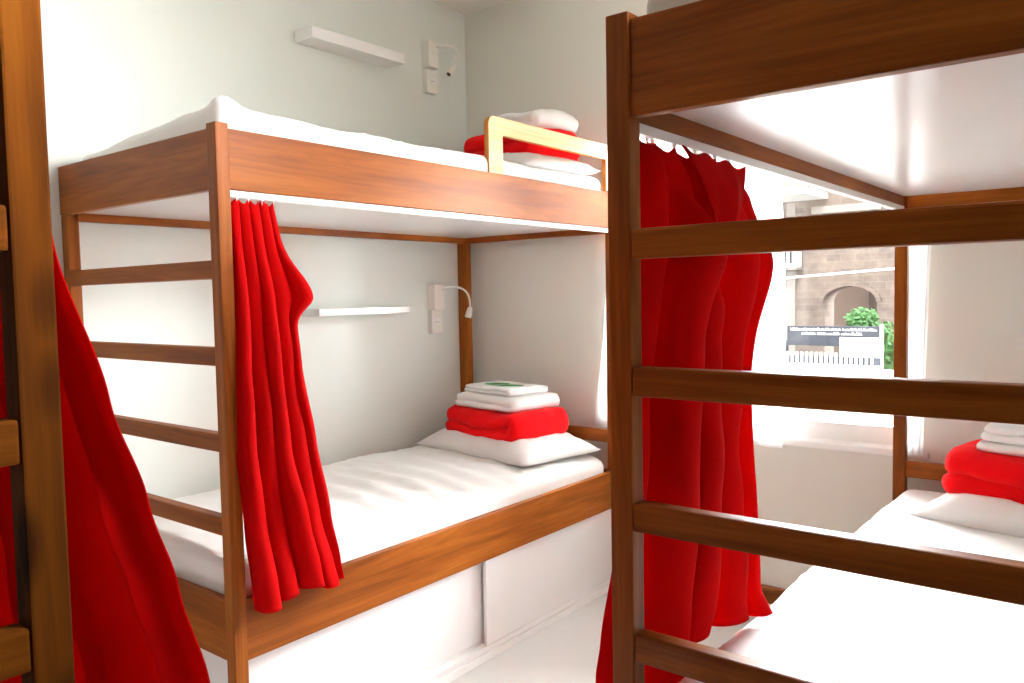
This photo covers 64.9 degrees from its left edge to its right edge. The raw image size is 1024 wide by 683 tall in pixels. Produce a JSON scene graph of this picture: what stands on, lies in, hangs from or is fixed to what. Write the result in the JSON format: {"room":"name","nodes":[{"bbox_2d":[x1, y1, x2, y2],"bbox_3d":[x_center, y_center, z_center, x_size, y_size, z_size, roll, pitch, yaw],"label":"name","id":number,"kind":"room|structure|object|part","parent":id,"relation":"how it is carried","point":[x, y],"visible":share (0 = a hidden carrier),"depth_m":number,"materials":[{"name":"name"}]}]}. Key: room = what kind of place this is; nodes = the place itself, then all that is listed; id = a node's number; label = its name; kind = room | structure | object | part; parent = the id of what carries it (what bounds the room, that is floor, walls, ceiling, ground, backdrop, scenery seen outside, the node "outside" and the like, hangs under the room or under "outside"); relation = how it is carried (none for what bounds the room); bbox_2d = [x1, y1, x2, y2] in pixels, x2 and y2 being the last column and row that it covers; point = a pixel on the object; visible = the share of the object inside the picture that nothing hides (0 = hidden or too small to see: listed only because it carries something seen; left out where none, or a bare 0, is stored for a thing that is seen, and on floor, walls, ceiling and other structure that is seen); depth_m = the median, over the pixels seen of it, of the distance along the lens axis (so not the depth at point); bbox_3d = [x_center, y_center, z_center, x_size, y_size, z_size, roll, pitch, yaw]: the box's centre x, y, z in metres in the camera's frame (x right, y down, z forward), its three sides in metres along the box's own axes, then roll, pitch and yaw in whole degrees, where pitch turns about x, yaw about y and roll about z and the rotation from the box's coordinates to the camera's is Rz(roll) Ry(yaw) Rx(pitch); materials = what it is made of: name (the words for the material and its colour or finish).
{"room":"dormitory","nodes":[
{"label":"dormitory","id":0,"kind":"room"},
{"bbox_2d":[40,0,466,498],"bbox_3d":[-2.159,-0.137,2.106,0.180,2.900,6.000,2,4,38],"label":"wall","id":1,"kind":"structure","parent":0,"point":[115,71],"depth_m":3.36,"materials":[{"name":"white paint"}]},
{"bbox_2d":[294,26,403,68],"bbox_3d":[-0.724,-1.325,3.639,0.122,0.048,0.537,2,4,38],"label":"wall shelf","id":2,"kind":"object","parent":1,"relation":"attached to","point":[315,37],"visible":1,"depth_m":3.58,"materials":[{"name":"white laminate"}]},
{"bbox_2d":[302,306,408,315],"bbox_3d":[-0.708,-0.140,3.699,0.122,0.031,0.537,2,4,38],"label":"wall shelf","id":3,"kind":"object","parent":1,"relation":"attached to","point":[391,309],"visible":0.89,"depth_m":3.61,"materials":[{"name":"white laminate"}]},
{"bbox_2d":[423,68,437,95],"bbox_3d":[-0.415,-1.322,4.099,0.035,0.120,0.076,2,4,38],"label":"wall socket","id":4,"kind":"object","parent":1,"relation":"attached to","point":[429,76],"visible":1,"depth_m":4.08,"materials":[{"name":"white plastic"}]},
{"bbox_2d":[428,310,442,333],"bbox_3d":[-0.395,-0.101,4.167,0.035,0.120,0.076,2,4,38],"label":"wall socket","id":5,"kind":"object","parent":1,"relation":"attached to","point":[434,316],"visible":1,"depth_m":4.15,"materials":[{"name":"white plastic"}]},
{"bbox_2d":[421,40,458,76],"bbox_3d":[-0.366,-1.436,4.106,0.195,0.163,0.078,-3,4,-29],"label":"reading lamp","id":6,"kind":"object","parent":1,"relation":"attached to","point":[429,49],"visible":1,"depth_m":4.07,"materials":[{"name":"white plastic"}]},
{"bbox_2d":[427,284,471,318],"bbox_3d":[-0.316,-0.207,4.195,0.256,0.183,0.078,-3,4,-30],"label":"reading lamp","id":7,"kind":"object","parent":1,"relation":"attached to","point":[436,298],"visible":1,"depth_m":4.13,"materials":[{"name":"white plastic"}]},
{"bbox_2d":[428,0,509,14],"bbox_3d":[-0.838,-1.623,0.952,3.620,0.150,6.400,2,4,38],"label":"ceiling","id":8,"kind":"structure","parent":0,"point":[464,7],"depth_m":4.16,"materials":[{"name":"paint"}]},
{"bbox_2d":[449,592,756,682],"bbox_3d":[-0.844,1.403,1.048,3.620,0.100,6.200,2,4,38],"label":"floor","id":9,"kind":"structure","parent":0,"point":[566,650],"depth_m":3.13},
{"bbox_2d":[0,0,74,682],"bbox_3d":[-1.552,0.423,1.165,1.900,1.868,0.948,2,4,38],"label":"bunk bed","id":10,"kind":"object","parent":9,"relation":"on","point":[38,648],"visible":1,"depth_m":0.90,"materials":[{"name":"brown wood"}]},
{"bbox_2d":[0,235,209,682],"bbox_3d":[-0.681,0.273,1.254,0.568,1.225,0.356,2,4,38],"label":"curtain","id":11,"kind":"object","parent":10,"relation":"hanging from","point":[131,623],"visible":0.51,"depth_m":1.13,"materials":[{"name":"red fabric"}]},
{"bbox_2d":[58,116,611,682],"bbox_3d":[-0.499,0.176,3.289,0.968,2.078,2.095,2,4,38],"label":"bunk bed","id":12,"kind":"object","parent":9,"relation":"on","point":[436,606],"visible":0.64,"depth_m":2.70,"materials":[{"name":"brown wood"}]},
{"bbox_3d":[-1.490,0.416,2.788,0.044,1.692,0.040,2,4,38],"label":"post","id":13,"kind":"part","parent":12,"relation":"part of","materials":[{"name":"brown wood"}]},
{"bbox_3d":[-1.168,-0.501,2.455,0.924,0.163,0.026,2,4,38],"label":"rail","id":14,"kind":"part","parent":12,"relation":"part of","materials":[{"name":"brown wood"}]},
{"bbox_3d":[-1.119,0.795,2.510,0.862,0.172,0.026,2,4,38],"label":"rail","id":15,"kind":"part","parent":12,"relation":"part of","materials":[{"name":"brown wood"}]},
{"bbox_3d":[-0.772,0.349,2.204,0.044,1.868,0.040,2,4,38],"label":"post","id":16,"kind":"part","parent":12,"relation":"part of","materials":[{"name":"brown wood"}]},
{"bbox_3d":[-0.876,-0.556,3.505,0.030,0.184,1.970,2,4,38],"label":"rail","id":17,"kind":"part","parent":12,"relation":"part of","materials":[{"name":"brown wood"}]},
{"bbox_2d":[231,197,343,613],"bbox_3d":[-0.644,0.169,2.310,0.123,1.140,0.331,1,4,34],"label":"curtain","id":18,"kind":"object","parent":12,"relation":"hanging from","point":[291,542],"visible":0.98,"depth_m":2.26,"materials":[{"name":"red fabric"}]},
{"bbox_2d":[82,96,599,190],"bbox_3d":[-0.522,-0.620,3.214,0.865,0.237,1.960,2,4,38],"label":"mattress","id":19,"kind":"object","parent":12,"relation":"on","point":[224,109],"visible":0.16,"depth_m":2.49,"materials":[{"name":"white fabric"}]},
{"bbox_2d":[503,152,598,175],"bbox_3d":[-0.007,-0.800,3.727,0.460,0.104,0.720,-4,4,-40],"label":"pillow","id":20,"kind":"object","parent":19,"relation":"on","point":[532,160],"visible":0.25,"depth_m":3.46,"materials":[{"name":"white fabric"}]},
{"bbox_2d":[464,127,579,160],"bbox_3d":[0.041,-0.897,3.756,0.389,0.163,0.499,-4,4,-40],"label":"blanket","id":21,"kind":"object","parent":20,"relation":"on","point":[473,145],"visible":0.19,"depth_m":3.59,"materials":[{"name":"red fabric"}]},
{"bbox_2d":[496,109,578,132],"bbox_3d":[0.097,-1.004,3.719,0.292,0.105,0.365,-4,4,-41],"label":"towel","id":22,"kind":"object","parent":21,"relation":"on","point":[550,118],"visible":0.52,"depth_m":3.57,"materials":[{"name":"white fabric"}]},
{"bbox_3d":[-0.443,1.028,2.704,0.014,0.337,1.057,2,4,38],"label":"sliding door","id":23,"kind":"part","parent":12,"relation":"part of","materials":[{"name":"white laminate"}]},
{"bbox_2d":[153,445,603,595],"bbox_3d":[-0.497,0.650,3.289,0.865,0.220,1.955,2,4,38],"label":"mattress","id":24,"kind":"object","parent":12,"relation":"on","point":[379,501],"visible":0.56,"depth_m":3.05,"materials":[{"name":"white fabric"}]},
{"bbox_2d":[415,428,601,466],"bbox_3d":[-0.035,0.467,3.872,0.500,0.105,0.800,-4,4,-43],"label":"pillow","id":25,"kind":"object","parent":24,"relation":"on","point":[530,451],"visible":0.65,"depth_m":3.64,"materials":[{"name":"white fabric"}]},
{"bbox_2d":[446,404,568,441],"bbox_3d":[-0.031,0.376,3.866,0.381,0.148,0.564,-4,4,-41],"label":"blanket","id":26,"kind":"object","parent":25,"relation":"on","point":[497,425],"visible":0.82,"depth_m":3.69,"materials":[{"name":"red fabric"}]},
{"bbox_2d":[456,391,559,412],"bbox_3d":[-0.025,0.276,3.885,0.322,0.070,0.457,-4,4,-43],"label":"towel","id":27,"kind":"object","parent":26,"relation":"on","point":[512,404],"visible":0.84,"depth_m":3.74,"materials":[{"name":"white fabric"}]},
{"bbox_2d":[464,380,547,396],"bbox_3d":[-0.033,0.224,3.900,0.261,0.038,0.369,-4,4,-40],"label":"towel","id":28,"kind":"object","parent":27,"relation":"on","point":[482,387],"visible":0.92,"depth_m":3.80,"materials":[{"name":"white fabric"}]},
{"bbox_2d":[500,384,523,385],"bbox_3d":[0.001,0.207,3.819,0.123,0.002,0.046,0,4,20],"label":"card","id":29,"kind":"object","parent":28,"relation":"on","point":[504,384],"visible":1,"depth_m":3.80,"materials":[{"name":"green paper"}]},
{"bbox_3d":[-0.162,-0.547,2.940,0.027,0.163,1.970,2,4,38],"label":"rail","id":30,"kind":"part","parent":12,"relation":"part of","materials":[{"name":"brown wood"}]},
{"bbox_3d":[-0.138,0.748,3.015,0.027,0.172,1.970,2,4,38],"label":"rail","id":31,"kind":"part","parent":12,"relation":"part of","materials":[{"name":"brown wood"}]},
{"bbox_3d":[-0.244,0.215,4.344,0.062,1.868,0.040,2,4,38],"label":"post","id":32,"kind":"part","parent":12,"relation":"part of","materials":[{"name":"brown wood"}]},
{"bbox_3d":[0.103,-0.603,4.009,0.862,0.184,0.026,2,4,38],"label":"rail","id":33,"kind":"part","parent":12,"relation":"part of","materials":[{"name":"brown wood"}]},
{"bbox_3d":[0.191,-0.746,3.421,0.022,0.278,0.927,2,4,38],"label":"guard rail","id":34,"kind":"part","parent":12,"relation":"part of","materials":[{"name":"yellow wood"}]},
{"bbox_3d":[0.181,0.973,3.441,0.016,0.337,0.917,2,4,38],"label":"sliding door","id":35,"kind":"part","parent":12,"relation":"part of","materials":[{"name":"white laminate"}]},
{"bbox_3d":[0.474,0.235,3.777,0.044,1.868,0.040,2,4,38],"label":"post","id":36,"kind":"part","parent":12,"relation":"part of","materials":[{"name":"brown wood"}]},
{"bbox_2d":[606,0,1023,682],"bbox_3d":[1.183,0.328,1.938,0.948,1.868,2.050,2,4,38],"label":"bunk bed","id":37,"kind":"object","parent":9,"relation":"on","point":[914,109],"visible":0.76,"depth_m":1.31,"materials":[{"name":"brown wood"}]},
{"bbox_3d":[0.206,0.375,1.432,0.044,1.868,0.040,2,4,38],"label":"post","id":38,"kind":"part","parent":37,"relation":"part of","materials":[{"name":"brown wood"}]},
{"bbox_2d":[647,0,699,13],"bbox_3d":[1.164,-0.577,1.882,0.870,0.185,1.960,2,4,38],"label":"mattress","id":39,"kind":"object","parent":37,"relation":"on","point":[653,6],"visible":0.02,"depth_m":1.35,"materials":[{"name":"white fabric"}]},
{"bbox_2d":[595,138,773,682],"bbox_3d":[0.408,0.255,1.651,0.572,1.275,0.198,-4,4,-37],"label":"curtain","id":40,"kind":"object","parent":37,"relation":"hanging from","point":[698,312],"visible":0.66,"depth_m":1.56,"materials":[{"name":"red fabric"}]},
{"bbox_3d":[0.810,-0.521,2.172,0.027,0.163,1.970,2,4,38],"label":"rail","id":41,"kind":"part","parent":37,"relation":"part of","materials":[{"name":"brown wood"}]},
{"bbox_3d":[0.561,-0.454,1.089,0.904,0.163,0.026,2,4,38],"label":"rail","id":42,"kind":"part","parent":37,"relation":"part of","materials":[{"name":"brown wood"}]},
{"bbox_2d":[679,490,1023,682],"bbox_3d":[1.189,0.694,1.957,0.870,0.225,1.955,2,4,38],"label":"mattress","id":43,"kind":"object","parent":37,"relation":"on","point":[836,625],"visible":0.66,"depth_m":1.74,"materials":[{"name":"white fabric"}]},
{"bbox_2d":[908,492,1023,537],"bbox_3d":[1.679,0.515,2.436,0.460,0.112,0.740,-4,4,-38],"label":"pillow","id":44,"kind":"object","parent":43,"relation":"on","point":[992,514],"visible":0.7,"depth_m":2.45,"materials":[{"name":"white fabric"}]},
{"bbox_2d":[941,439,1023,503],"bbox_3d":[1.721,0.416,2.470,0.428,0.159,0.659,-3,4,-34],"label":"blanket","id":45,"kind":"object","parent":44,"relation":"on","point":[971,470],"visible":0.83,"depth_m":2.50,"materials":[{"name":"red fabric"}]},
{"bbox_2d":[976,440,1023,456],"bbox_3d":[1.720,0.330,2.486,0.321,0.036,0.440,-3,4,-36],"label":"towel","id":46,"kind":"object","parent":45,"relation":"on","point":[987,446],"visible":0.53,"depth_m":2.50,"materials":[{"name":"white fabric"}]},
{"bbox_2d":[981,422,1023,445],"bbox_3d":[1.731,0.286,2.469,0.312,0.059,0.457,-3,4,-36],"label":"towel","id":47,"kind":"object","parent":46,"relation":"on","point":[1005,433],"visible":0.8,"depth_m":2.50,"materials":[{"name":"white fabric"}]},
{"bbox_3d":[1.452,0.261,3.005,0.044,1.868,0.040,2,4,38],"label":"post","id":48,"kind":"part","parent":37,"relation":"part of","materials":[{"name":"brown wood"}]},
{"bbox_3d":[1.791,-0.557,2.676,0.862,0.184,0.026,2,4,38],"label":"rail","id":49,"kind":"part","parent":37,"relation":"part of","materials":[{"name":"brown wood"}]},
{"bbox_2d":[464,0,1023,588],"bbox_3d":[1.112,-0.276,3.467,3.620,2.900,0.200,2,4,38],"label":"wall","id":50,"kind":"structure","parent":0,"point":[538,305],"depth_m":3.90,"materials":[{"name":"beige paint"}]},
{"bbox_2d":[761,584,785,603],"bbox_3d":[1.446,1.091,3.162,2.260,0.075,0.018,2,4,38],"label":"baseboard","id":51,"kind":"structure","parent":50,"relation":"attached to","point":[771,593],"depth_m":3.42,"materials":[{"name":"brown wood"}]},
{"bbox_2d":[783,416,928,459],"bbox_3d":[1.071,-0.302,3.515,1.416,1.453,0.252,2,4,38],"label":"window sill","id":52,"kind":"structure","parent":50,"relation":"in","point":[827,434],"depth_m":3.27,"materials":[{"name":"white paint"}]},
{"bbox_3d":[1.085,0.409,3.556,1.416,0.030,0.252,2,4,38],"label":"sill","id":53,"kind":"part","parent":52,"relation":"part of","materials":[{"name":"white paint"}]},
{"bbox_3d":[1.043,-1.077,3.295,1.430,0.021,0.064,2,4,38],"label":"curtain rod","id":54,"kind":"object","parent":50,"relation":"attached to","visible":0},
{"bbox_2d":[595,138,785,447],"bbox_3d":[0.751,-0.322,3.562,0.934,1.510,0.044,2,4,38],"label":"sheer curtain","id":55,"kind":"object","parent":54,"relation":"hanging from","point":[764,190],"visible":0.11,"depth_m":3.33,"materials":[{"name":"white fabric"}]},
{"bbox_2d":[908,245,930,455],"bbox_3d":[1.504,-0.313,2.972,0.118,1.487,0.018,2,4,38],"label":"sheer curtain","id":56,"kind":"object","parent":54,"relation":"hanging from","point":[919,273],"visible":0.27,"depth_m":2.99,"materials":[{"name":"white fabric"}]},
{"label":"outside","id":57,"kind":"structure","parent":0,"visible":0},
{"bbox_3d":[9.986,1.856,15.758,30.000,0.100,29.800,2,4,38],"label":"ground","id":58,"kind":"structure","parent":57,"visible":0},
{"bbox_2d":[785,325,883,369],"bbox_3d":[3.710,1.046,9.326,1.090,2.490,0.056,2,4,38],"label":"sign board","id":59,"kind":"object","parent":58,"relation":"on","point":[863,340],"visible":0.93,"depth_m":9.15,"materials":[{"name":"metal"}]},
{"bbox_3d":[3.925,0.226,9.086,0.430,0.545,0.040,2,4,38],"label":"panel","id":60,"kind":"part","parent":59,"relation":"part of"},
{"bbox_3d":[4.128,1.057,9.000,0.030,2.490,0.050,2,4,38],"label":"sign post","id":61,"kind":"part","parent":59,"relation":"part of","materials":[{"name":"white metal"}]},
{"bbox_2d":[781,178,894,369],"bbox_3d":[5.005,-0.132,10.998,14.000,4.600,2.600,2,4,38],"label":"building","id":62,"kind":"structure","parent":58,"relation":"on","point":[820,300],"depth_m":11.02,"materials":[{"name":"beige stone"}]},
{"bbox_2d":[785,251,802,269],"bbox_3d":[3.842,-1.135,11.136,0.280,0.290,0.312,2,4,38],"label":"window","id":63,"kind":"structure","parent":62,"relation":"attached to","point":[793,260],"depth_m":11.00,"materials":[{"name":"white plastic"}]},
{"bbox_2d":[785,252,791,263],"bbox_3d":[3.743,-1.142,11.023,0.185,0.160,0.012,2,4,38],"label":"grille","id":64,"kind":"object","parent":63,"relation":"attached to","point":[788,255],"depth_m":11.00,"materials":[{"name":"white plastic"}]},
{"bbox_3d":[4.534,-0.668,10.802,0.800,0.271,0.070,2,4,38],"label":"arch trim","id":65,"kind":"part","parent":62,"relation":"part of","materials":[{"name":"stone"}]},
{"bbox_3d":[5.519,0.669,12.144,0.260,2.850,0.060,2,4,38],"label":"porch door","id":66,"kind":"part","parent":62,"relation":"part of","materials":[{"name":"wood"}]},
{"bbox_2d":[783,351,893,423],"bbox_3d":[3.282,1.220,8.864,6.000,2.210,0.170,2,4,38],"label":"picket fence","id":67,"kind":"object","parent":58,"relation":"on","point":[830,365],"visible":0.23,"depth_m":8.62,"materials":[{"name":"wood"}]},
{"bbox_3d":[3.131,0.677,8.992,1.820,0.885,0.016,2,4,38],"label":"fence rail","id":68,"kind":"part","parent":67,"relation":"part of","materials":[{"name":"white wood"}]},
{"bbox_2d":[843,307,880,325],"bbox_3d":[4.278,0.911,9.848,0.446,2.678,0.448,2,4,38],"label":"bush","id":69,"kind":"object","parent":58,"relation":"on","point":[859,319],"visible":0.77,"depth_m":9.71,"materials":[{"name":"green plant"}]},
{"bbox_2d":[881,321,893,369],"bbox_3d":[4.476,1.007,9.581,0.440,2.510,0.425,2,4,38],"label":"bush","id":70,"kind":"object","parent":58,"relation":"on","point":[888,337],"visible":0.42,"depth_m":9.46,"materials":[{"name":"green plant"}]},
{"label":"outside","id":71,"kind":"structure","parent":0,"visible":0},
{"bbox_2d":[785,267,893,278],"bbox_3d":[4.103,-0.836,10.639,13.002,0.812,0.032,2,4,38],"label":"overhead cable","id":72,"kind":"object","parent":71,"point":[881,269],"visible":0.14,"depth_m":10.48,"materials":[{"name":"white"}]}
]}

